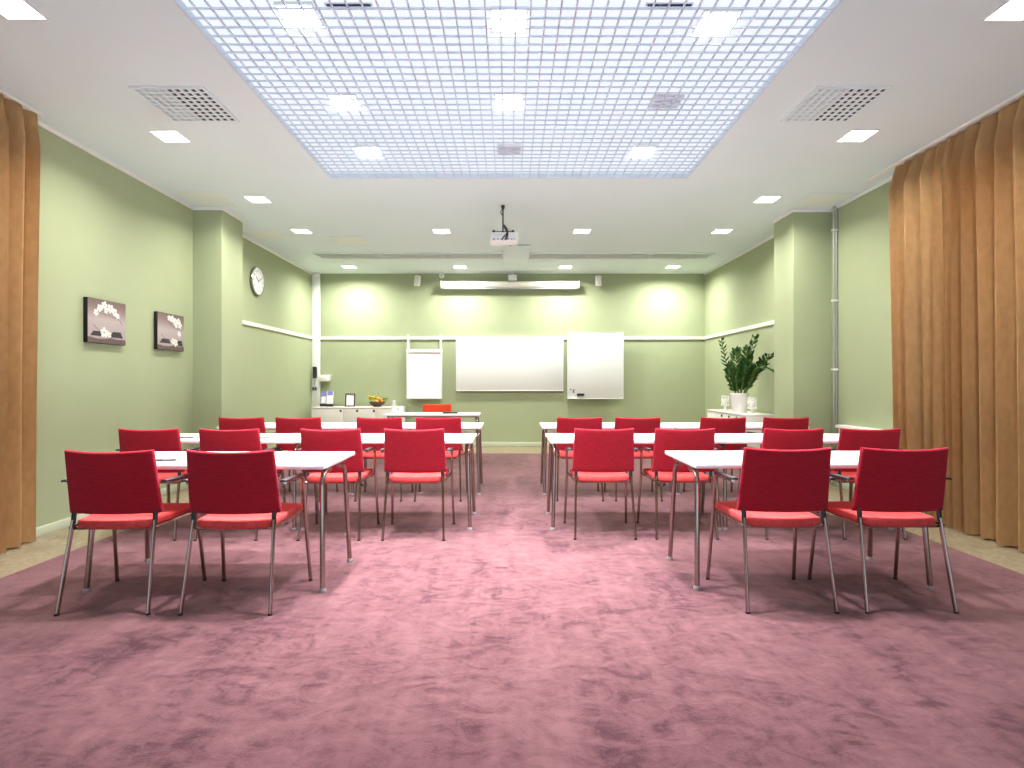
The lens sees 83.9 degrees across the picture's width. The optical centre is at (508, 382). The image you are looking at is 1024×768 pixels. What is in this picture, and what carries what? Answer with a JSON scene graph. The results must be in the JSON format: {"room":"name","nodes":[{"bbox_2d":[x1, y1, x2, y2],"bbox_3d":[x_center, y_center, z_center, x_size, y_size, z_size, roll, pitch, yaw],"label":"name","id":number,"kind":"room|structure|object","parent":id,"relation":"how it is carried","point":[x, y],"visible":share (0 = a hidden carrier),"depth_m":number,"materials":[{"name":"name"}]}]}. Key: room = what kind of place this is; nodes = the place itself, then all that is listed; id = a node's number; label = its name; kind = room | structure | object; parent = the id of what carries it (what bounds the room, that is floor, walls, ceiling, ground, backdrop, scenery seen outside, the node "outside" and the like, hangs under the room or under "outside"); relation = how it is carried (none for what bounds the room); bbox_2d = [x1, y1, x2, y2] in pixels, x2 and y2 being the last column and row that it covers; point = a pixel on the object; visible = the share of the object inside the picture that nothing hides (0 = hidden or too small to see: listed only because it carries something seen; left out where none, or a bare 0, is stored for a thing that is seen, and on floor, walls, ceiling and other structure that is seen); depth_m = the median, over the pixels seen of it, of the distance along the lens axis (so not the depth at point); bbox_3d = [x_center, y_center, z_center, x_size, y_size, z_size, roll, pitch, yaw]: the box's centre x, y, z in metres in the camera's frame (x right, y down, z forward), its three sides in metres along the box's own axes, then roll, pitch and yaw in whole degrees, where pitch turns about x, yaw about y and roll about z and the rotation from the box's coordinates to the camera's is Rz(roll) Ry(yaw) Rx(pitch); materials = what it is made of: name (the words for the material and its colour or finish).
{"room":"lecture hall","nodes":[
{"label":"lecture hall","id":0,"kind":"room"},
{"bbox_2d":[36,126,310,527],"bbox_3d":[-3.620,-0.620,4.665,0.520,3.660,12.530,0,0,0],"label":"wall","id":1,"kind":"structure","parent":0,"point":[106,234],"depth_m":5.79,"materials":[{"name":"green paint"}]},
{"bbox_2d":[83,297,125,345],"bbox_3d":[-3.679,-0.548,5.198,0.042,0.393,0.492,0,0,0],"label":"picture","id":2,"kind":"object","parent":1,"relation":"attached to","point":[104,322],"visible":1,"depth_m":5.15,"materials":[{"name":"paint"}]},
{"bbox_2d":[100,327,107,336],"bbox_3d":[-3.659,-0.455,5.152,0.001,0.094,0.096,0,0,0],"label":"flower","id":3,"kind":"object","parent":2,"relation":"on","point":[103,330],"depth_m":5.15,"materials":[{"name":"white paint"}]},
{"bbox_2d":[36,482,187,536],"bbox_3d":[-3.524,1.173,4.575,0.352,0.075,12.350,0,0,0],"label":"baseboard","id":4,"kind":"structure","parent":1,"relation":"attached to","point":[61,524],"depth_m":4.72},
{"bbox_2d":[154,311,183,351],"bbox_3d":[-3.679,-0.545,6.178,0.042,0.393,0.482,0,0,0],"label":"picture","id":5,"kind":"object","parent":1,"relation":"attached to","point":[168,328],"visible":1,"depth_m":6.13,"materials":[{"name":"paint"}]},
{"bbox_2d":[38,120,311,274],"bbox_3d":[-3.519,-2.033,4.575,0.362,0.035,12.350,0,0,0],"label":"trim","id":6,"kind":"structure","parent":1,"relation":"attached to","point":[40,124],"depth_m":5.82,"materials":[{"name":"white paint"}]},
{"bbox_2d":[249,266,264,295],"bbox_3d":[-3.678,-1.480,8.330,0.044,0.424,0.424,0,0,0],"label":"wall clock","id":7,"kind":"object","parent":1,"relation":"attached to","point":[257,281],"visible":1,"depth_m":8.30,"materials":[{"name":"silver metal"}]},
{"bbox_2d":[242,320,312,338],"bbox_3d":[-3.688,-0.835,8.957,0.025,0.056,3.534,0,0,0],"label":"trim","id":8,"kind":"structure","parent":1,"relation":"attached to","point":[244,322],"depth_m":8.93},
{"bbox_2d":[0,0,1023,273],"bbox_3d":[0.060,-2.370,4.575,7.520,0.640,12.350,0,0,0],"label":"ceiling","id":9,"kind":"structure","parent":0,"point":[944,66],"depth_m":4.55,"materials":[{"name":"white paint"}]},
{"bbox_2d":[0,89,43,116],"bbox_3d":[-3.580,-2.039,1.376,0.064,0.022,5.952,0,0,0],"label":"track","id":10,"kind":"object","parent":9,"relation":"attached to","point":[6,95],"visible":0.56,"depth_m":4.16,"materials":[{"name":"metal"}]},
{"bbox_2d":[0,93,40,552],"bbox_3d":[-3.591,-0.415,3.100,0.194,3.221,2.505,0,0,0],"label":"curtain","id":11,"kind":"object","parent":10,"relation":"hanging from","point":[20,147],"visible":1,"depth_m":4.13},
{"bbox_2d":[0,0,48,19],"bbox_3d":[-2.710,-2.046,3.100,0.234,0.008,0.234,0,0,0],"label":"recessed light","id":12,"kind":"object","parent":9,"relation":"in","point":[9,9],"visible":1,"depth_m":3.14,"materials":[{"name":"white paint"}]},
{"bbox_2d":[148,130,191,142],"bbox_3d":[-2.814,-2.046,4.740,0.234,0.008,0.234,0,0,0],"label":"recessed light","id":13,"kind":"object","parent":9,"relation":"in","point":[167,136],"visible":1,"depth_m":4.74,"materials":[{"name":"white paint"}]},
{"bbox_2d":[128,86,239,121],"bbox_3d":[-2.370,-2.043,4.200,0.524,0.013,0.524,0,0,0],"label":"ceiling vent","id":14,"kind":"object","parent":9,"relation":"in","point":[176,103],"visible":1,"depth_m":4.16,"materials":[{"name":"metal"}]},
{"bbox_2d":[174,192,239,205],"bbox_3d":[-3.360,-2.047,6.360,0.480,0.006,0.480,0,0,0],"label":"access hatch","id":15,"kind":"object","parent":9,"relation":"attached to","point":[198,198],"visible":1,"depth_m":6.33,"materials":[{"name":"white paint"}]},
{"bbox_2d":[243,196,272,202],"bbox_3d":[-2.805,-2.046,6.370,0.234,0.008,0.234,0,0,0],"label":"recessed light","id":16,"kind":"object","parent":9,"relation":"in","point":[254,199],"visible":1,"depth_m":6.37,"materials":[{"name":"white paint"}]},
{"bbox_2d":[245,231,290,238],"bbox_3d":[-3.340,-2.047,7.920,0.460,0.006,0.440,0,0,0],"label":"access hatch","id":17,"kind":"object","parent":9,"relation":"attached to","point":[258,234],"visible":1,"depth_m":7.88,"materials":[{"name":"white paint"}]},
{"bbox_2d":[273,1,323,25],"bbox_3d":[-1.190,-2.088,3.240,0.214,0.020,0.214,0,0,0],"label":"recessed light","id":18,"kind":"object","parent":9,"relation":"in","point":[283,13],"visible":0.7,"depth_m":3.21,"materials":[{"name":"white paint"}]},
{"bbox_2d":[277,6,320,25],"bbox_3d":[-1.190,-2.083,3.240,0.190,0.005,0.190,0,0,0],"label":"diffuser","id":19,"kind":"object","parent":18,"relation":"attached to","point":[283,13],"depth_m":3.23,"materials":[{"name":"white"}]},
{"bbox_2d":[290,229,312,233],"bbox_3d":[-2.810,-2.046,7.710,0.234,0.008,0.234,0,0,0],"label":"recessed light","id":20,"kind":"object","parent":9,"relation":"in","point":[297,231],"visible":1,"depth_m":7.71,"materials":[{"name":"white paint"}]},
{"bbox_2d":[327,94,362,108],"bbox_3d":[-1.220,-2.088,4.230,0.214,0.020,0.214,0,0,0],"label":"recessed light","id":21,"kind":"object","parent":9,"relation":"in","point":[329,95],"visible":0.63,"depth_m":4.22,"materials":[{"name":"white paint"}]},
{"bbox_2d":[329,96,359,107],"bbox_3d":[-1.220,-2.083,4.230,0.190,0.005,0.190,0,0,0],"label":"diffuser","id":22,"kind":"object","parent":21,"relation":"attached to","point":[334,101],"depth_m":4.22,"materials":[{"name":"white"}]},
{"bbox_2d":[324,2,372,6],"bbox_3d":[-0.881,-2.075,3.130,0.260,0.010,0.024,0,0,0],"label":"ceiling vent","id":23,"kind":"object","parent":9,"relation":"in","point":[335,4],"visible":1,"depth_m":3.12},
{"bbox_2d":[329,236,368,243],"bbox_3d":[-2.295,-2.047,8.220,0.460,0.006,0.440,0,0,0],"label":"access hatch","id":24,"kind":"object","parent":9,"relation":"attached to","point":[338,239],"visible":1,"depth_m":8.15,"materials":[{"name":"white paint"}]},
{"bbox_2d":[354,144,383,153],"bbox_3d":[-1.250,-2.088,5.110,0.214,0.020,0.214,0,0,0],"label":"recessed light","id":25,"kind":"object","parent":9,"relation":"in","point":[357,148],"visible":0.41,"depth_m":5.08,"materials":[{"name":"white paint"}]},
{"bbox_2d":[357,147,381,153],"bbox_3d":[-1.250,-2.083,5.110,0.190,0.005,0.190,0,0,0],"label":"diffuser","id":26,"kind":"object","parent":25,"relation":"attached to","point":[363,148],"depth_m":5.10,"materials":[{"name":"white"}]},
{"bbox_2d":[313,252,502,259],"bbox_3d":[-1.595,-2.043,9.220,2.990,0.014,0.470,0,0,0],"label":"ceiling vent","id":27,"kind":"object","parent":9,"relation":"in","point":[315,253],"visible":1,"depth_m":9.24,"materials":[{"name":"metal"}]},
{"bbox_2d":[432,229,450,233],"bbox_3d":[-0.913,-2.046,7.710,0.234,0.008,0.234,0,0,0],"label":"recessed light","id":28,"kind":"object","parent":9,"relation":"in","point":[435,231],"visible":1,"depth_m":7.71,"materials":[{"name":"white paint"}]},
{"bbox_2d":[490,205,517,245],"bbox_3d":[-0.055,-1.832,6.604,0.320,0.436,0.308,0,0,0],"label":"projector","id":29,"kind":"object","parent":9,"relation":"hanging from","point":[497,238],"visible":1,"depth_m":6.50,"materials":[{"name":"white paint"}]},
{"bbox_2d":[182,0,833,172],"bbox_3d":[-0.005,-2.665,3.900,6.201,0.030,7.400,0,0,0],"label":"grid","id":30,"kind":"object","parent":9,"relation":"attached to","point":[198,3],"visible":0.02,"depth_m":4.94,"materials":[{"name":"grey"}]},
{"bbox_2d":[490,6,527,32],"bbox_3d":[0.000,-2.088,3.280,0.214,0.020,0.214,0,0,0],"label":"recessed light","id":31,"kind":"object","parent":9,"relation":"in","point":[493,13],"visible":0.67,"depth_m":3.27,"materials":[{"name":"white paint"}]},
{"bbox_2d":[492,10,525,30],"bbox_3d":[0.000,-2.083,3.280,0.190,0.005,0.190,0,0,0],"label":"diffuser","id":32,"kind":"object","parent":31,"relation":"attached to","point":[495,13],"depth_m":3.27,"materials":[{"name":"white"}]},
{"bbox_2d":[494,94,523,108],"bbox_3d":[0.000,-2.088,4.220,0.214,0.020,0.214,0,0,0],"label":"recessed light","id":33,"kind":"object","parent":9,"relation":"in","point":[495,95],"visible":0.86,"depth_m":4.22,"materials":[{"name":"white paint"}]},
{"bbox_2d":[497,144,520,153],"bbox_3d":[0.000,-2.088,5.110,0.214,0.020,0.214,0,0,0],"label":"recessed light","id":34,"kind":"object","parent":9,"relation":"in","point":[498,148],"visible":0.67,"depth_m":5.08,"materials":[{"name":"white paint"}]},
{"bbox_2d":[498,147,519,153],"bbox_3d":[0.000,-2.083,5.110,0.190,0.005,0.190,0,0,0],"label":"diffuser","id":35,"kind":"object","parent":34,"relation":"attached to","point":[499,148],"depth_m":5.11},
{"bbox_2d":[503,245,529,263],"bbox_3d":[0.115,-2.036,9.100,0.400,0.026,1.290,0,0,0],"label":"cover plate","id":36,"kind":"object","parent":9,"relation":"attached to","point":[519,254],"visible":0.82,"depth_m":9.01,"materials":[{"name":"white paint"}]},
{"bbox_2d":[572,229,590,233],"bbox_3d":[0.985,-2.046,7.710,0.234,0.008,0.234,0,0,0],"label":"recessed light","id":37,"kind":"object","parent":9,"relation":"in","point":[575,231],"visible":1,"depth_m":7.71,"materials":[{"name":"white paint"}]},
{"bbox_2d":[529,252,715,259],"bbox_3d":[1.795,-2.043,9.220,2.930,0.014,0.470,0,0,0],"label":"ceiling vent","id":38,"kind":"object","parent":9,"relation":"in","point":[590,257],"visible":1,"depth_m":9.24,"materials":[{"name":"metal"}]},
{"bbox_2d":[628,144,656,153],"bbox_3d":[1.200,-2.088,5.110,0.214,0.020,0.214,0,0,0],"label":"recessed light","id":39,"kind":"object","parent":9,"relation":"in","point":[632,148],"visible":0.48,"depth_m":5.08,"materials":[{"name":"white paint"}]},
{"bbox_2d":[631,147,654,153],"bbox_3d":[1.200,-2.083,5.110,0.190,0.005,0.190,0,0,0],"label":"diffuser","id":40,"kind":"object","parent":39,"relation":"attached to","point":[633,148],"depth_m":5.09,"materials":[{"name":"white"}]},
{"bbox_2d":[649,94,685,108],"bbox_3d":[1.170,-2.088,4.220,0.214,0.020,0.214,0,0,0],"label":"ceiling vent","id":41,"kind":"object","parent":9,"relation":"in","point":[656,95],"visible":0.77,"depth_m":4.22,"materials":[{"name":"white paint"}]},
{"bbox_2d":[645,2,693,6],"bbox_3d":[0.881,-2.075,3.130,0.260,0.010,0.024,0,0,0],"label":"ceiling vent","id":42,"kind":"object","parent":9,"relation":"in","point":[648,4],"visible":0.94,"depth_m":3.12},
{"bbox_2d":[692,10,740,34],"bbox_3d":[1.200,-2.088,3.300,0.214,0.020,0.214,0,0,0],"label":"recessed light","id":43,"kind":"object","parent":9,"relation":"in","point":[716,13],"visible":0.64,"depth_m":3.29,"materials":[{"name":"white paint"}]},
{"bbox_2d":[710,229,732,233],"bbox_3d":[2.880,-2.046,7.710,0.234,0.008,0.234,0,0,0],"label":"recessed light","id":44,"kind":"object","parent":9,"relation":"in","point":[716,231],"visible":1,"depth_m":7.71,"materials":[{"name":"white paint"}]},
{"bbox_2d":[752,196,781,202],"bbox_3d":[2.885,-2.046,6.370,0.234,0.008,0.234,0,0,0],"label":"recessed light","id":45,"kind":"object","parent":9,"relation":"in","point":[762,199],"visible":1,"depth_m":6.37,"materials":[{"name":"white paint"}]},
{"bbox_2d":[790,193,855,207],"bbox_3d":[3.520,-2.047,6.420,0.480,0.006,0.480,0,0,0],"label":"access hatch","id":46,"kind":"object","parent":9,"relation":"attached to","point":[814,200],"visible":1,"depth_m":6.41,"materials":[{"name":"white paint"}]},
{"bbox_2d":[780,86,891,121],"bbox_3d":[2.385,-2.043,4.200,0.524,0.013,0.524,0,0,0],"label":"ceiling vent","id":47,"kind":"object","parent":9,"relation":"in","point":[822,103],"visible":1,"depth_m":4.16,"materials":[{"name":"metal"}]},
{"bbox_2d":[835,129,879,141],"bbox_3d":[2.890,-2.046,4.730,0.234,0.008,0.234,0,0,0],"label":"recessed light","id":48,"kind":"object","parent":9,"relation":"in","point":[854,135],"visible":1,"depth_m":4.72,"materials":[{"name":"white paint"}]},
{"bbox_2d":[866,90,1023,180],"bbox_3d":[3.630,-2.039,2.076,0.064,0.022,7.352,0,0,0],"label":"track","id":49,"kind":"object","parent":9,"relation":"attached to","point":[1017,96],"visible":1,"depth_m":4.65,"materials":[{"name":"metal"}]},
{"bbox_2d":[888,124,980,533],"bbox_3d":[3.666,-0.415,4.936,0.304,3.221,0.962,0,0,0],"label":"curtain","id":50,"kind":"object","parent":49,"relation":"hanging from","point":[932,195],"visible":0.89,"depth_m":4.82,"materials":[{"name":"fabric"}]},
{"bbox_2d":[975,95,1023,551],"bbox_3d":[3.672,-0.415,3.175,0.278,3.221,2.557,0,0,0],"label":"curtain","id":51,"kind":"object","parent":49,"relation":"hanging from","point":[999,150],"visible":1,"depth_m":4.19,"materials":[{"name":"fabric"}]},
{"bbox_2d":[981,0,1023,21],"bbox_3d":[2.790,-2.046,3.110,0.234,0.008,0.234,0,0,0],"label":"recessed light","id":52,"kind":"object","parent":9,"relation":"in","point":[1011,10],"visible":1,"depth_m":3.16,"materials":[{"name":"white paint"}]},
{"bbox_2d":[0,447,1023,577],"bbox_3d":[0.060,1.260,4.665,7.880,0.100,12.530,0,0,0],"label":"floor","id":53,"kind":"structure","parent":0,"point":[51,545],"depth_m":4.23,"materials":[{"name":"beige stone"}]},
{"bbox_2d":[312,406,404,421],"bbox_3d":[-2.720,0.825,10.373,1.560,0.770,0.565,0,0,0],"label":"base cabinet","id":54,"kind":"object","parent":53,"relation":"on","point":[336,413],"visible":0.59,"depth_m":10.10,"materials":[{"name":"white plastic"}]},
{"bbox_2d":[325,391,333,406],"bbox_3d":[-3.275,0.297,10.410,0.132,0.287,0.080,0,0,0],"label":"brochure","id":55,"kind":"object","parent":54,"relation":"on","point":[329,403],"visible":1,"depth_m":10.42,"materials":[{"name":"white paper"}]},
{"bbox_2d":[345,393,354,406],"bbox_3d":[-2.902,0.321,10.451,0.180,0.240,0.122,0,0,0],"label":"photo frame","id":56,"kind":"object","parent":54,"relation":"on","point":[349,397],"visible":1,"depth_m":10.41,"materials":[{"name":"brown wood"}]},
{"bbox_2d":[0,453,1023,767],"bbox_3d":[0.050,1.205,4.050,6.340,0.010,11.200,0,0,0],"label":"carpet","id":57,"kind":"object","parent":53,"relation":"on","point":[510,640],"visible":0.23,"depth_m":2.60,"materials":[{"name":"carpet"}]},
{"bbox_2d":[54,449,206,615],"bbox_3d":[-2.103,0.776,3.206,0.558,0.848,0.555,0,0,-1],"label":"armchair","id":58,"kind":"object","parent":57,"relation":"on","point":[120,490],"visible":0.93,"depth_m":2.99,"materials":[{"name":"red fabric"}]},
{"bbox_2d":[112,428,199,540],"bbox_3d":[-2.768,0.776,4.590,0.558,0.848,0.555,0,0,0],"label":"armchair","id":59,"kind":"object","parent":57,"relation":"on","point":[165,439],"visible":0.41,"depth_m":4.36,"materials":[{"name":"red fabric"}]},
{"bbox_2d":[82,451,354,592],"bbox_3d":[-1.745,0.834,3.545,1.400,0.732,0.650,0,0,0],"label":"folding table","id":60,"kind":"object","parent":57,"relation":"on","point":[285,460],"visible":0.61,"depth_m":3.38,"materials":[{"name":"white laminate"}]},
{"bbox_2d":[193,428,287,540],"bbox_3d":[-2.150,0.776,4.590,0.558,0.848,0.555,0,0,0],"label":"armchair","id":61,"kind":"object","parent":57,"relation":"on","point":[246,439],"visible":0.39,"depth_m":4.35,"materials":[{"name":"red fabric"}]},
{"bbox_2d":[166,433,319,529],"bbox_3d":[-2.425,0.834,4.920,1.400,0.732,0.650,0,0,0],"label":"folding table","id":62,"kind":"object","parent":57,"relation":"on","point":[275,438],"visible":0.2,"depth_m":4.76,"materials":[{"name":"laminate"}]},
{"bbox_2d":[178,449,312,615],"bbox_3d":[-1.464,0.776,3.207,0.558,0.848,0.555,0,0,0],"label":"armchair","id":63,"kind":"object","parent":57,"relation":"on","point":[235,490],"visible":1,"depth_m":2.99,"materials":[{"name":"red fabric"}]},
{"bbox_2d":[218,417,285,491],"bbox_3d":[-2.728,0.776,6.019,0.558,0.848,0.555,0,0,0],"label":"chair","id":64,"kind":"object","parent":57,"relation":"on","point":[224,423],"visible":0.13,"depth_m":5.78,"materials":[{"name":"red fabric"}]},
{"bbox_2d":[217,422,362,494],"bbox_3d":[-2.397,0.834,6.360,1.400,0.732,0.650,0,0,0],"label":"folding table","id":65,"kind":"object","parent":57,"relation":"on","point":[268,425],"visible":0.08,"depth_m":6.34,"materials":[{"name":"laminate"}]},
{"bbox_2d":[275,417,337,501],"bbox_3d":[-2.149,0.776,6.019,0.558,0.848,0.555,0,0,0],"label":"chair","id":66,"kind":"object","parent":57,"relation":"on","point":[283,425],"visible":0.21,"depth_m":5.78,"materials":[{"name":"red fabric"}]},
{"bbox_2d":[296,428,379,540],"bbox_3d":[-1.370,0.776,4.590,0.558,0.848,0.555,0,0,0],"label":"armchair","id":67,"kind":"object","parent":57,"relation":"on","point":[348,439],"visible":0.85,"depth_m":4.38,"materials":[{"name":"red fabric"}]},
{"bbox_2d":[354,417,413,501],"bbox_3d":[-1.322,0.776,6.019,0.558,0.848,0.555,0,0,0],"label":"armchair","id":68,"kind":"object","parent":57,"relation":"on","point":[367,425],"visible":0.34,"depth_m":5.78,"materials":[{"name":"red fabric"}]},
{"bbox_2d":[299,433,476,529],"bbox_3d":[-0.995,0.834,4.920,1.400,0.732,0.650,0,0,0],"label":"folding table","id":69,"kind":"object","parent":57,"relation":"on","point":[367,438],"visible":0.59,"depth_m":4.76,"materials":[{"name":"laminate"}]},
{"bbox_2d":[349,422,483,494],"bbox_3d":[-0.995,0.834,6.360,1.400,0.732,0.650,0,0,0],"label":"folding table","id":70,"kind":"object","parent":57,"relation":"on","point":[477,426],"visible":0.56,"depth_m":6.18,"materials":[{"name":"laminate"}]},
{"bbox_2d":[379,428,455,540],"bbox_3d":[-0.728,0.776,4.590,0.558,0.848,0.555,0,0,0],"label":"armchair","id":71,"kind":"object","parent":57,"relation":"on","point":[411,456],"visible":1,"depth_m":4.38,"materials":[{"name":"red fabric"}]},
{"bbox_2d":[383,412,480,463],"bbox_3d":[-1.140,0.834,8.640,1.400,0.732,0.650,0,0,0],"label":"folding table","id":72,"kind":"object","parent":57,"relation":"on","point":[399,414],"visible":0.49,"depth_m":8.61,"materials":[{"name":"laminate"}]},
{"bbox_2d":[422,404,451,417],"bbox_3d":[-1.178,0.776,9.155,0.558,0.848,0.555,0,0,0],"label":"armchair","id":73,"kind":"object","parent":57,"relation":"on","point":[426,407],"visible":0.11,"depth_m":9.37,"materials":[{"name":"red fabric"}]},
{"bbox_2d":[413,417,466,501],"bbox_3d":[-0.720,0.776,6.019,0.558,0.848,0.555,0,0,0],"label":"armchair","id":74,"kind":"object","parent":57,"relation":"on","point":[450,425],"visible":0.41,"depth_m":5.79,"materials":[{"name":"red fabric"}]},
{"bbox_2d":[551,417,603,500],"bbox_3d":[0.720,0.776,6.029,0.558,0.848,0.555,0,0,0],"label":"armchair","id":75,"kind":"object","parent":57,"relation":"on","point":[564,425],"visible":0.44,"depth_m":5.80,"materials":[{"name":"red fabric"}]},
{"bbox_2d":[563,428,638,539],"bbox_3d":[0.737,0.776,4.620,0.558,0.848,0.555,0,0,0],"label":"armchair","id":76,"kind":"object","parent":57,"relation":"on","point":[599,456],"visible":1,"depth_m":4.41,"materials":[{"name":"red fabric"}]},
{"bbox_2d":[539,422,674,494],"bbox_3d":[1.055,0.834,6.360,1.400,0.732,0.650,0,0,0],"label":"folding table","id":77,"kind":"object","parent":57,"relation":"on","point":[545,426],"visible":0.53,"depth_m":6.14,"materials":[{"name":"laminate"}]},
{"bbox_2d":[603,417,662,500],"bbox_3d":[1.315,0.776,6.029,0.558,0.848,0.555,0,0,0],"label":"armchair","id":78,"kind":"object","parent":57,"relation":"on","point":[640,425],"visible":0.27,"depth_m":5.79,"materials":[{"name":"red fabric"}]},
{"bbox_2d":[545,433,723,529],"bbox_3d":[1.035,0.834,4.920,1.400,0.732,0.650,0,0,0],"label":"folding table","id":79,"kind":"object","parent":57,"relation":"on","point":[554,438],"visible":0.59,"depth_m":4.68,"materials":[{"name":"laminate"}]},
{"bbox_2d":[636,428,718,539],"bbox_3d":[1.362,0.776,4.620,0.558,0.848,0.555,0,0,0],"label":"armchair","id":80,"kind":"object","parent":57,"relation":"on","point":[661,470],"visible":0.88,"depth_m":4.41,"materials":[{"name":"red fabric"}]},
{"bbox_2d":[683,417,745,491],"bbox_3d":[2.188,0.776,6.029,0.558,0.848,0.555,0,0,0],"label":"armchair","id":81,"kind":"object","parent":57,"relation":"on","point":[721,425],"visible":0.32,"depth_m":5.79,"materials":[{"name":"red fabric"}]},
{"bbox_2d":[661,422,808,494],"bbox_3d":[2.482,0.834,6.360,1.400,0.732,0.650,0,0,0],"label":"folding table","id":82,"kind":"object","parent":57,"relation":"on","point":[678,425],"visible":0.1,"depth_m":6.25,"materials":[{"name":"laminate"}]},
{"bbox_2d":[706,447,839,613],"bbox_3d":[1.474,0.771,3.229,0.558,0.858,0.555,0,0,0],"label":"armchair","id":83,"kind":"object","parent":57,"relation":"on","point":[778,488],"visible":1,"depth_m":3.02,"materials":[{"name":"red fabric"}]},
{"bbox_2d":[745,417,808,448],"bbox_3d":[2.830,0.776,6.029,0.558,0.848,0.555,0,0,0],"label":"armchair","id":84,"kind":"object","parent":57,"relation":"on","point":[772,423],"visible":0.18,"depth_m":5.79,"materials":[{"name":"red fabric"}]},
{"bbox_2d":[735,428,829,539],"bbox_3d":[2.203,0.776,4.620,0.558,0.848,0.555,0,0,0],"label":"armchair","id":85,"kind":"object","parent":57,"relation":"on","point":[778,439],"visible":0.25,"depth_m":4.38,"materials":[{"name":"red fabric"}]},
{"bbox_2d":[701,433,893,529],"bbox_3d":[2.437,0.834,4.920,1.400,0.732,0.650,0,0,0],"label":"folding table","id":86,"kind":"object","parent":57,"relation":"on","point":[729,438],"visible":0.31,"depth_m":4.85,"materials":[{"name":"laminate"}]},
{"bbox_2d":[665,451,934,590],"bbox_3d":[1.768,0.834,3.585,1.400,0.732,0.650,0,0,0],"label":"folding table","id":87,"kind":"object","parent":57,"relation":"on","point":[693,459],"visible":0.65,"depth_m":3.42,"materials":[{"name":"grey metal"}]},
{"bbox_2d":[823,428,906,539],"bbox_3d":[2.795,0.776,4.620,0.558,0.848,0.555,0,0,0],"label":"armchair","id":88,"kind":"object","parent":57,"relation":"on","point":[849,439],"visible":0.34,"depth_m":4.38,"materials":[{"name":"red fabric"}]},
{"bbox_2d":[807,447,958,613],"bbox_3d":[2.094,0.771,3.229,0.558,0.858,0.555,0,0,0],"label":"armchair","id":89,"kind":"object","parent":57,"relation":"on","point":[892,489],"visible":0.9,"depth_m":3.02,"materials":[{"name":"red fabric"}]},
{"bbox_2d":[707,409,773,450],"bbox_3d":[3.447,0.825,8.530,0.458,0.770,1.540,0,0,0],"label":"base cabinet","id":90,"kind":"object","parent":53,"relation":"on","point":[711,413],"visible":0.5,"depth_m":8.06,"materials":[{"name":"white wood"}]},
{"bbox_2d":[718,334,773,412],"bbox_3d":[3.483,-0.143,7.994,0.493,1.166,0.970,0,0,-30],"label":"potted plant","id":91,"kind":"object","parent":90,"relation":"on","point":[745,373],"visible":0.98,"depth_m":8.19,"materials":[{"name":"green plant"}]},
{"bbox_2d":[320,274,704,441],"bbox_3d":[-0.005,-0.620,10.840,7.390,3.660,0.180,0,0,0],"label":"wall","id":92,"kind":"structure","parent":0,"point":[664,379],"depth_m":10.75,"materials":[{"name":"green paint"}]},
{"bbox_2d":[311,273,319,417],"bbox_3d":[-3.622,-0.420,10.693,0.150,3.260,0.063,0,0,0],"label":"cable trunking","id":93,"kind":"object","parent":92,"relation":"attached to","point":[315,277],"visible":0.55,"depth_m":10.66,"materials":[{"name":"white paint"}]},
{"bbox_2d":[406,335,441,407],"bbox_3d":[-1.585,-0.211,10.678,0.670,1.367,0.135,0,0,0],"label":"flip chart","id":94,"kind":"object","parent":92,"relation":"hanging from","point":[423,366],"visible":1,"depth_m":10.65,"materials":[{"name":"white paper"}]},
{"bbox_2d":[462,442,548,446],"bbox_3d":[-0.005,1.167,10.743,7.366,0.085,0.014,0,0,0],"label":"baseboard","id":95,"kind":"structure","parent":92,"relation":"attached to","point":[484,444],"depth_m":10.73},
{"bbox_2d":[456,337,562,390],"bbox_3d":[0.013,-0.350,10.706,2.015,1.020,0.028,0,0,0],"label":"whiteboard","id":96,"kind":"object","parent":92,"relation":"attached to","point":[482,363],"visible":1,"depth_m":10.70,"materials":[{"name":"white ceramic"}]},
{"bbox_2d":[440,281,579,288],"bbox_3d":[0.020,-1.812,10.639,2.574,0.148,0.222,0,0,0],"label":"projection screen","id":97,"kind":"object","parent":92,"relation":"attached to","point":[443,284],"visible":1,"depth_m":10.54,"materials":[{"name":"grey plastic"}]},
{"bbox_2d":[320,337,703,339],"bbox_3d":[-0.005,-0.835,10.737,7.390,0.056,0.026,0,0,0],"label":"trim","id":98,"kind":"structure","parent":92,"relation":"attached to","point":[321,338],"depth_m":10.72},
{"bbox_2d":[567,332,623,398],"bbox_3d":[1.605,-0.315,10.624,1.040,1.240,0.199,0,0,0],"label":"whiteboard","id":99,"kind":"object","parent":92,"relation":"attached to","point":[595,360],"visible":1,"depth_m":10.58,"materials":[{"name":"white ceramic"}]},
{"bbox_2d":[705,181,892,484],"bbox_3d":[3.683,-0.620,4.665,0.635,3.660,12.530,0,0,0],"label":"wall","id":100,"kind":"structure","parent":0,"point":[787,279],"depth_m":6.75,"materials":[{"name":"green paint"}]},
{"bbox_2d":[704,320,773,339],"bbox_3d":[3.678,-0.835,8.982,0.025,0.056,3.484,0,0,0],"label":"trim","id":101,"kind":"structure","parent":100,"relation":"attached to","point":[768,323],"depth_m":8.98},
{"bbox_2d":[704,176,892,275],"bbox_3d":[3.582,-2.033,4.575,0.477,0.035,12.350,0,0,0],"label":"trim","id":102,"kind":"structure","parent":100,"relation":"attached to","point":[889,179],"depth_m":6.73,"materials":[{"name":"white paint"}]},
{"bbox_2d":[831,206,838,486],"bbox_3d":[3.784,-0.420,6.620,0.072,3.260,0.036,0,0,0],"label":"conduit","id":103,"kind":"object","parent":100,"relation":"attached to","point":[835,229],"visible":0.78,"depth_m":6.61,"materials":[{"name":"grey metal"}]},
{"bbox_2d":[835,425,882,432],"bbox_3d":[3.745,0.639,5.990,0.150,0.322,0.940,0,0,0],"label":"wall ledge","id":104,"kind":"object","parent":100,"relation":"attached to","point":[836,426],"visible":0.2,"depth_m":6.16,"materials":[{"name":"white paint"}]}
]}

